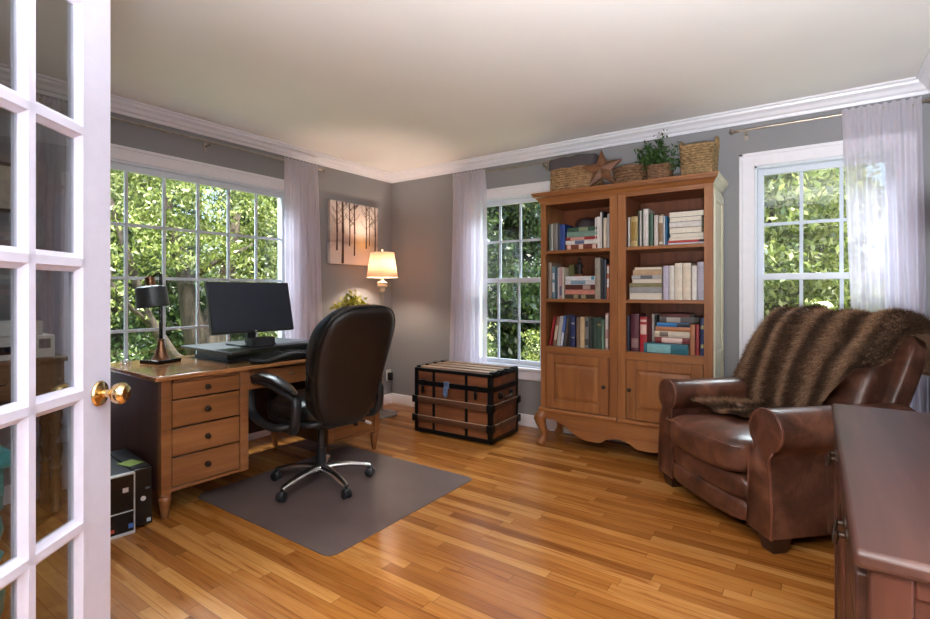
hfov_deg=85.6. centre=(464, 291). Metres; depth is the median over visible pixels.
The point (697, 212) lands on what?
book
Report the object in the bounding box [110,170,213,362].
tree
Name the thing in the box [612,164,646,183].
basket
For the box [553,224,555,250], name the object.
book
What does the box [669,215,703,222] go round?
book
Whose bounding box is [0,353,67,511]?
console table
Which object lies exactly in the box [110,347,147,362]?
bush
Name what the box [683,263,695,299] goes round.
book
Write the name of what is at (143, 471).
computer tower
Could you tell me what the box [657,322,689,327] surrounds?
book
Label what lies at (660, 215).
book
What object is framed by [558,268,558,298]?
book
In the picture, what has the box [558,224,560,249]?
book
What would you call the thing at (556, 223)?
book
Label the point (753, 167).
window
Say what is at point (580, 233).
book
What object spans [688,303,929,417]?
fur throw
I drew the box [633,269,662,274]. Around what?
book
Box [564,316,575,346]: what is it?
book
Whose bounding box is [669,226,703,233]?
book
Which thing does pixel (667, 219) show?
book
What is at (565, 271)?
book
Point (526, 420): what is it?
baseboard
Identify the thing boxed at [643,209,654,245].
book
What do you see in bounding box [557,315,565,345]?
book
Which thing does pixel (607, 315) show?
book
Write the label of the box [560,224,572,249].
book
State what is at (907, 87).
trim
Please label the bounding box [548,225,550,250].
book
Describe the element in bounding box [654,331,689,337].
book
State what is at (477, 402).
trunk
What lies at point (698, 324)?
book
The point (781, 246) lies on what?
tree
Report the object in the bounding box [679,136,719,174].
basket
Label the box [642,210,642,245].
book
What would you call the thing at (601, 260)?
book
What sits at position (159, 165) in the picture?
window
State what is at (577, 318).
book
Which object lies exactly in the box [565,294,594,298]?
book
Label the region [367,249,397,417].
floor lamp
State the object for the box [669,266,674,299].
book
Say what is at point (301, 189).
curtain
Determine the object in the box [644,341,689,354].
book
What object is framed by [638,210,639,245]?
book
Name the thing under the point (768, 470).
recliner
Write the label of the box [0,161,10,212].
picture frame
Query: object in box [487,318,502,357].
ground
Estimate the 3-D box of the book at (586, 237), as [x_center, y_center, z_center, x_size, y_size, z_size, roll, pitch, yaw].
[0.927,-0.399,3.858,0.246,0.023,0.185,0,0,35]
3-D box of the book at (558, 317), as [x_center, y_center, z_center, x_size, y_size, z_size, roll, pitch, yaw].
[0.757,0.311,3.970,0.063,0.230,0.175,0,0,35]
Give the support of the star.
on the bookcase
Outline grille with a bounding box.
[255,339,272,345]
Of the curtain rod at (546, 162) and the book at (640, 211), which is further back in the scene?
the curtain rod at (546, 162)
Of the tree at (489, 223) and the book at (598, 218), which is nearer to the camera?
the book at (598, 218)
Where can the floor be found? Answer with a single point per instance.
(568, 526)
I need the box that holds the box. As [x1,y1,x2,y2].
[569,265,576,275]
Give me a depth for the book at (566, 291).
3.79 m
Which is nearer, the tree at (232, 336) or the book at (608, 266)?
the book at (608, 266)
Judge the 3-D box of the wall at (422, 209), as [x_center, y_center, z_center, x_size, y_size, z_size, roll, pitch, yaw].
[1.017,-0.076,4.225,4.286,2.540,0.160,0,0,35]
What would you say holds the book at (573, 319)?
on the bookcase
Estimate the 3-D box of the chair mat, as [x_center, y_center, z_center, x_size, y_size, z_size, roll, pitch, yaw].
[-0.758,1.192,3.057,1.188,0.004,1.163,0,0,35]
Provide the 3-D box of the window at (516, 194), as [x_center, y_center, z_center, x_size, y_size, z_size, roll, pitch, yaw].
[0.409,-0.082,4.621,0.959,1.732,0.185,0,0,35]
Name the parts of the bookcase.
panel, door, panel, shelf, shelf, rail, rail, shelf, cornice, panel, panel, door, shelf, shelf, shelf, rail, rail, panel, frame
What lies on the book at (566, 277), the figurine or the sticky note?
the figurine
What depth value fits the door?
1.25 m
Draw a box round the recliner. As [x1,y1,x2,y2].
[658,335,927,553]
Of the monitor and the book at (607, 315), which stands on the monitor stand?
the monitor
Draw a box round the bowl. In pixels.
[575,218,594,226]
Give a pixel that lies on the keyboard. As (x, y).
(281, 354)
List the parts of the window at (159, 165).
casing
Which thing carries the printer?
on the console table at (49, 370)
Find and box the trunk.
[412,360,520,444]
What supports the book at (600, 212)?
on the bookcase
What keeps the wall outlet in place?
attached to the wall at (333, 184)
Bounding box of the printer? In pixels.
[0,320,54,360]
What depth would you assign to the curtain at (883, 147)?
2.98 m
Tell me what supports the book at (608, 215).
on the bookcase
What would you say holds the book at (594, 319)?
on the bookcase
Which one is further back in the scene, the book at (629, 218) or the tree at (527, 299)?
the tree at (527, 299)
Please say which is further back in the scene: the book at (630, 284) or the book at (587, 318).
the book at (587, 318)
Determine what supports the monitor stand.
on the desk at (188, 418)
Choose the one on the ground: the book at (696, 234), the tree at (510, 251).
the tree at (510, 251)
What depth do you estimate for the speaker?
3.28 m
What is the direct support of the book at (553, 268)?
on the bookcase
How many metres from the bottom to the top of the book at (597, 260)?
0.306 m
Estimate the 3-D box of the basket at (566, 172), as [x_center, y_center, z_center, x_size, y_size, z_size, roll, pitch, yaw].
[0.881,-0.896,3.948,0.387,0.276,0.297,0,0,35]
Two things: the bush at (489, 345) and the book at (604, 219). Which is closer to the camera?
the book at (604, 219)
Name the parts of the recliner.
arm, arm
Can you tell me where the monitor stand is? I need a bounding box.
[180,338,308,361]
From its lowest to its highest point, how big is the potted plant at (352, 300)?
0.490 m
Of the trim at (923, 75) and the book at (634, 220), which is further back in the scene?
the book at (634, 220)
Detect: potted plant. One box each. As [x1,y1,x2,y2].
[329,290,367,309]
[634,129,680,178]
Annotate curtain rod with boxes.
[39,98,325,171]
[450,159,551,178]
[729,97,929,140]
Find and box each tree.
[110,169,277,356]
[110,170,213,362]
[117,171,219,356]
[200,187,277,340]
[221,196,275,340]
[487,202,540,359]
[487,205,515,356]
[498,203,540,360]
[764,168,850,318]
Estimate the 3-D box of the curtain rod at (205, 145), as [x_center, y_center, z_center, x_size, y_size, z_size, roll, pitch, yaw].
[-1.893,-1.076,3.706,0.105,0.074,2.095,0,0,35]
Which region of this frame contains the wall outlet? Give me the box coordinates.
[386,369,392,380]
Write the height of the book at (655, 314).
0.262 m
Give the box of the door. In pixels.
[0,0,130,618]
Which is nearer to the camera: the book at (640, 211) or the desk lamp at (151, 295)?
the desk lamp at (151, 295)
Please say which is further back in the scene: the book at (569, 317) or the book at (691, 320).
the book at (569, 317)
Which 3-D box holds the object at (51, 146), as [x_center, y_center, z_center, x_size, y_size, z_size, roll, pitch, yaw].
[-2.394,0.027,2.929,0.049,2.303,0.372,0,0,35]
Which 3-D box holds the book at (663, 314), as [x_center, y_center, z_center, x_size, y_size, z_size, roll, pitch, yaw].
[1.475,0.165,3.477,0.192,0.017,0.184,0,0,35]
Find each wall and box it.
[0,84,391,485]
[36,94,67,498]
[392,94,929,414]
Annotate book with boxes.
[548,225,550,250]
[548,263,560,298]
[549,315,564,345]
[551,224,552,250]
[552,267,554,298]
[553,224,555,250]
[553,316,559,345]
[555,267,558,298]
[556,223,561,249]
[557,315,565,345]
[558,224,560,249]
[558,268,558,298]
[559,267,565,298]
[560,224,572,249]
[560,315,574,345]
[562,267,568,298]
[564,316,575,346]
[565,239,596,244]
[565,276,594,279]
[565,280,594,284]
[565,285,594,289]
[565,290,594,293]
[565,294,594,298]
[566,236,596,240]
[566,243,597,249]
[567,226,596,231]
[567,230,596,237]
[569,317,570,346]
[571,316,582,346]
[576,317,579,346]
[580,316,592,347]
[585,317,591,347]
[589,318,591,347]
[592,317,597,348]
[595,217,596,247]
[595,258,607,298]
[597,217,599,247]
[597,317,604,348]
[600,212,601,247]
[601,260,602,298]
[602,212,608,247]
[602,319,604,348]
[603,218,606,247]
[603,260,609,298]
[605,313,609,348]
[607,214,609,247]
[607,265,609,298]
[627,316,630,350]
[628,217,630,246]
[629,283,662,286]
[629,287,662,292]
[630,293,662,299]
[631,216,637,246]
[631,313,644,350]
[632,275,662,278]
[632,279,662,282]
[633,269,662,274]
[634,267,662,269]
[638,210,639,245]
[640,211,641,245]
[640,316,651,351]
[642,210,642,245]
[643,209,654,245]
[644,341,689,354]
[649,214,654,245]
[652,313,659,340]
[654,215,658,244]
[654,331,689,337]
[655,315,659,325]
[655,326,689,331]
[655,337,689,344]
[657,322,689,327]
[659,214,665,244]
[660,313,694,316]
[660,316,699,323]
[663,216,664,244]
[663,266,668,299]
[665,216,669,244]
[668,239,700,242]
[668,241,703,244]
[669,210,703,217]
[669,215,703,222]
[669,220,703,227]
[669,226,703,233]
[669,236,703,240]
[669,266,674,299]
[670,232,703,237]
[675,263,682,299]
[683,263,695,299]
[690,324,695,354]
[692,266,696,299]
[696,323,699,355]
[697,262,703,299]
[700,317,703,355]
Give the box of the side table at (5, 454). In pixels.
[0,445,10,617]
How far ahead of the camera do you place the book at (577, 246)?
3.78 m
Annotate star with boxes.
[582,150,621,186]
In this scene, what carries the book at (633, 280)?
on the book at (630, 284)
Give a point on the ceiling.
(387, 85)
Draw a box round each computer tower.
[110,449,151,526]
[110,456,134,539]
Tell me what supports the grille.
attached to the speaker
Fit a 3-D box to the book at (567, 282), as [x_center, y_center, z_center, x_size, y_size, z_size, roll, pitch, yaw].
[0.917,-0.067,3.865,0.233,0.033,0.185,0,0,35]
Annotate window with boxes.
[110,143,284,361]
[487,181,550,380]
[739,140,848,361]
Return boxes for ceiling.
[0,0,929,171]
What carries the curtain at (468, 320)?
hanging from the curtain rod at (546, 162)
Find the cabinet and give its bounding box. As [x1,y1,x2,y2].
[827,403,929,618]
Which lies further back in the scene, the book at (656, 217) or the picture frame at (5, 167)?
the book at (656, 217)
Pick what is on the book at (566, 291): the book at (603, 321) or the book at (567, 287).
the book at (567, 287)
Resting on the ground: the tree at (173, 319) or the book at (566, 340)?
the tree at (173, 319)
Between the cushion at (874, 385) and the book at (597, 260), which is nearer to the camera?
the cushion at (874, 385)
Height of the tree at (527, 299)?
4.694 m
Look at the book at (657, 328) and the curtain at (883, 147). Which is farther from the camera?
the book at (657, 328)
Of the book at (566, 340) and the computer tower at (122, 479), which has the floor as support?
the computer tower at (122, 479)
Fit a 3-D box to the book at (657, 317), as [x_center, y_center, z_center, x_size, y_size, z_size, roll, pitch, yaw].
[1.410,0.300,3.650,0.015,0.250,0.174,0,0,35]
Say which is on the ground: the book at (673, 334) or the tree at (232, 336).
the tree at (232, 336)
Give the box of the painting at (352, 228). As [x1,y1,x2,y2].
[328,200,377,265]
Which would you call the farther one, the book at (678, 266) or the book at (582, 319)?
the book at (582, 319)
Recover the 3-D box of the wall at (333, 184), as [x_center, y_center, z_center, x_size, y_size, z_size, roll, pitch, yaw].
[-2.002,-0.076,3.782,0.160,2.540,4.340,0,0,35]
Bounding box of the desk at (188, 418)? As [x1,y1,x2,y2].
[110,355,379,518]
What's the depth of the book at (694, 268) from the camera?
3.33 m
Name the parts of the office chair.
arm, seat, leg, leg, leg, backrest, leg, panel, arm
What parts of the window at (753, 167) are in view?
sash, sash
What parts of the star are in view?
arm, arm, arm, arm, arm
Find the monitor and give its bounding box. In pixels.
[204,282,293,346]
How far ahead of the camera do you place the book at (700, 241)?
3.36 m
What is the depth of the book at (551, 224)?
3.92 m
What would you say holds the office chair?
on the chair mat
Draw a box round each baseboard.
[3,393,391,504]
[392,393,627,443]
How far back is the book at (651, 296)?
3.51 m
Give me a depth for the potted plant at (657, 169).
3.47 m
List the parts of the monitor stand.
arm, frame, arm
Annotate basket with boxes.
[549,154,603,190]
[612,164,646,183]
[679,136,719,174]
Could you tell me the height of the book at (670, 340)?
0.041 m
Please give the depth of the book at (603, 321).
3.69 m
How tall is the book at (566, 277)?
0.029 m
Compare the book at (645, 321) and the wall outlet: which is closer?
the book at (645, 321)
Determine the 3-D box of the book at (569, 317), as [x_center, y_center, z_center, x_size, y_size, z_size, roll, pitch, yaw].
[0.851,0.313,3.906,0.013,0.225,0.174,0,0,35]
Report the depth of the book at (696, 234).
3.36 m
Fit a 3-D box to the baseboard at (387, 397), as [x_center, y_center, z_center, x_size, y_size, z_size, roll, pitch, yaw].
[-1.942,1.143,3.716,0.014,0.102,4.060,0,0,35]
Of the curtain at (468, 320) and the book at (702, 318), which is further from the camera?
the curtain at (468, 320)
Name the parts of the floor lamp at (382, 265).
lamp shade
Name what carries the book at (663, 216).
on the bookcase
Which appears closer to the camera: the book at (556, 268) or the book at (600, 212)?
the book at (600, 212)
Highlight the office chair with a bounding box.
[249,304,394,501]
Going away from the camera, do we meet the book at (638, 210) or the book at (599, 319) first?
the book at (638, 210)
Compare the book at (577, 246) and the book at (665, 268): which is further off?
the book at (577, 246)
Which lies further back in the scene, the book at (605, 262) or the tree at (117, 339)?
the tree at (117, 339)
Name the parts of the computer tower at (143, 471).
panel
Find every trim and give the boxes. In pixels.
[0,63,391,182]
[392,77,929,182]
[916,48,929,91]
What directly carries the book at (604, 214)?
on the bookcase
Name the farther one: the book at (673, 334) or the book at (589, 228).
the book at (589, 228)
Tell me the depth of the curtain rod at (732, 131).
3.27 m
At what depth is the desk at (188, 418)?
2.82 m
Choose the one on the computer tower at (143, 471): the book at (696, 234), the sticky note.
the sticky note
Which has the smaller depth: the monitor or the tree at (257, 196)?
the monitor
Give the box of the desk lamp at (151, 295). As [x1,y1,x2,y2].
[135,272,180,364]
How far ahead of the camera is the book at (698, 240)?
3.37 m
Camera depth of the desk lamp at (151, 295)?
3.05 m
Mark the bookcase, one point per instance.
(599, 395)
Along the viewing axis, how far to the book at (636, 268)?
3.51 m
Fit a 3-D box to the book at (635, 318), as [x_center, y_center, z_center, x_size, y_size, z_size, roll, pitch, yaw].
[1.251,0.294,3.626,0.055,0.262,0.175,0,0,35]
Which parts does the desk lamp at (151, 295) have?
lamp shade, stem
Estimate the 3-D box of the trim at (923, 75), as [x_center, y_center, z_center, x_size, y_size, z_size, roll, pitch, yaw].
[1.536,-1.201,1.291,0.080,0.090,4.060,0,0,35]
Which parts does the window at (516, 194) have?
sash, sash, casing, sill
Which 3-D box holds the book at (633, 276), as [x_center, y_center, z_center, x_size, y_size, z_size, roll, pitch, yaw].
[1.320,-0.099,3.584,0.204,0.027,0.185,0,0,35]
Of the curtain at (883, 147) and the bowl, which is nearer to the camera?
the curtain at (883, 147)
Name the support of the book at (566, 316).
on the bookcase
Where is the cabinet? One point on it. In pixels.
(881, 529)
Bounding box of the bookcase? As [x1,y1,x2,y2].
[531,171,728,452]
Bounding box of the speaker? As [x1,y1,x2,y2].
[246,336,274,347]
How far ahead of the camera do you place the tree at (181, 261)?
6.09 m
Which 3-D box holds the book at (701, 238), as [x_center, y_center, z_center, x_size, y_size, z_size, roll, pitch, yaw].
[1.534,-0.353,3.441,0.222,0.019,0.184,0,0,35]
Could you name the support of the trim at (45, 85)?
attached to the wall at (333, 184)
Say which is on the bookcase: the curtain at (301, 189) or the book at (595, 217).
the book at (595, 217)
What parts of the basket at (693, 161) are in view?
handle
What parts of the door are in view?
knob, knob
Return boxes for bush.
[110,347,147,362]
[487,332,496,356]
[517,328,539,361]
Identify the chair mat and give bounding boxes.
[198,446,471,555]
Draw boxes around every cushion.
[670,412,754,472]
[821,346,897,405]
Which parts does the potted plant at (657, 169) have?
pot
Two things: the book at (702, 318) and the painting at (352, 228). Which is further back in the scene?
the painting at (352, 228)
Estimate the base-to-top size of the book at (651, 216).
0.225 m
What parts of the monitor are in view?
foot plate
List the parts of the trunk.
lid, handle mount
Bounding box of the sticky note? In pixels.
[117,459,142,466]
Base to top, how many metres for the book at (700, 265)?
0.252 m
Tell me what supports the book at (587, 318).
on the bookcase
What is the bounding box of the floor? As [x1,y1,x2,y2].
[0,403,833,618]
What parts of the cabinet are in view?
pull, drawer, door, pull, door, drawer, frame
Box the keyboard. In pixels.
[250,349,306,362]
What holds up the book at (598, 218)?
on the bookcase
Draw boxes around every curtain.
[284,156,321,339]
[449,169,486,363]
[842,96,928,412]
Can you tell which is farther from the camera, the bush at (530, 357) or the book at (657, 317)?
the bush at (530, 357)
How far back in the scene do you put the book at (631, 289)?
3.51 m
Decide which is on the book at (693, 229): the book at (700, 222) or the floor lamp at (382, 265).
the book at (700, 222)
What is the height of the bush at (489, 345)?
1.153 m
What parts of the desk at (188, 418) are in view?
pedestal frame, drawer, drawer, drawer, drawer, knob, knob, knob, modesty panel, drawer, pedestal frame, drawer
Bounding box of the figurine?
[574,258,584,275]
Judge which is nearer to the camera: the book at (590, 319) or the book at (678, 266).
the book at (678, 266)
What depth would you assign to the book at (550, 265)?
3.93 m
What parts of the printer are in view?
scanner lid, panel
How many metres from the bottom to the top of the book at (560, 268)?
0.245 m
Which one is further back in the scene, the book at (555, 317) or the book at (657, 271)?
the book at (555, 317)
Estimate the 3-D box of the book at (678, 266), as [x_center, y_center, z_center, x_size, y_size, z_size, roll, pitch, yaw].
[1.491,-0.066,3.460,0.047,0.248,0.174,0,0,35]
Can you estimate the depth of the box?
3.90 m
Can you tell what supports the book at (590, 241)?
on the book at (577, 246)
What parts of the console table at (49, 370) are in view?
drawer, leg, leg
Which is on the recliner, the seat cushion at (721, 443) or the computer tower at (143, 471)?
the seat cushion at (721, 443)
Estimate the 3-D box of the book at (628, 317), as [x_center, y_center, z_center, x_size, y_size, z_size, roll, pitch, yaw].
[1.210,0.300,3.655,0.024,0.250,0.174,0,0,35]

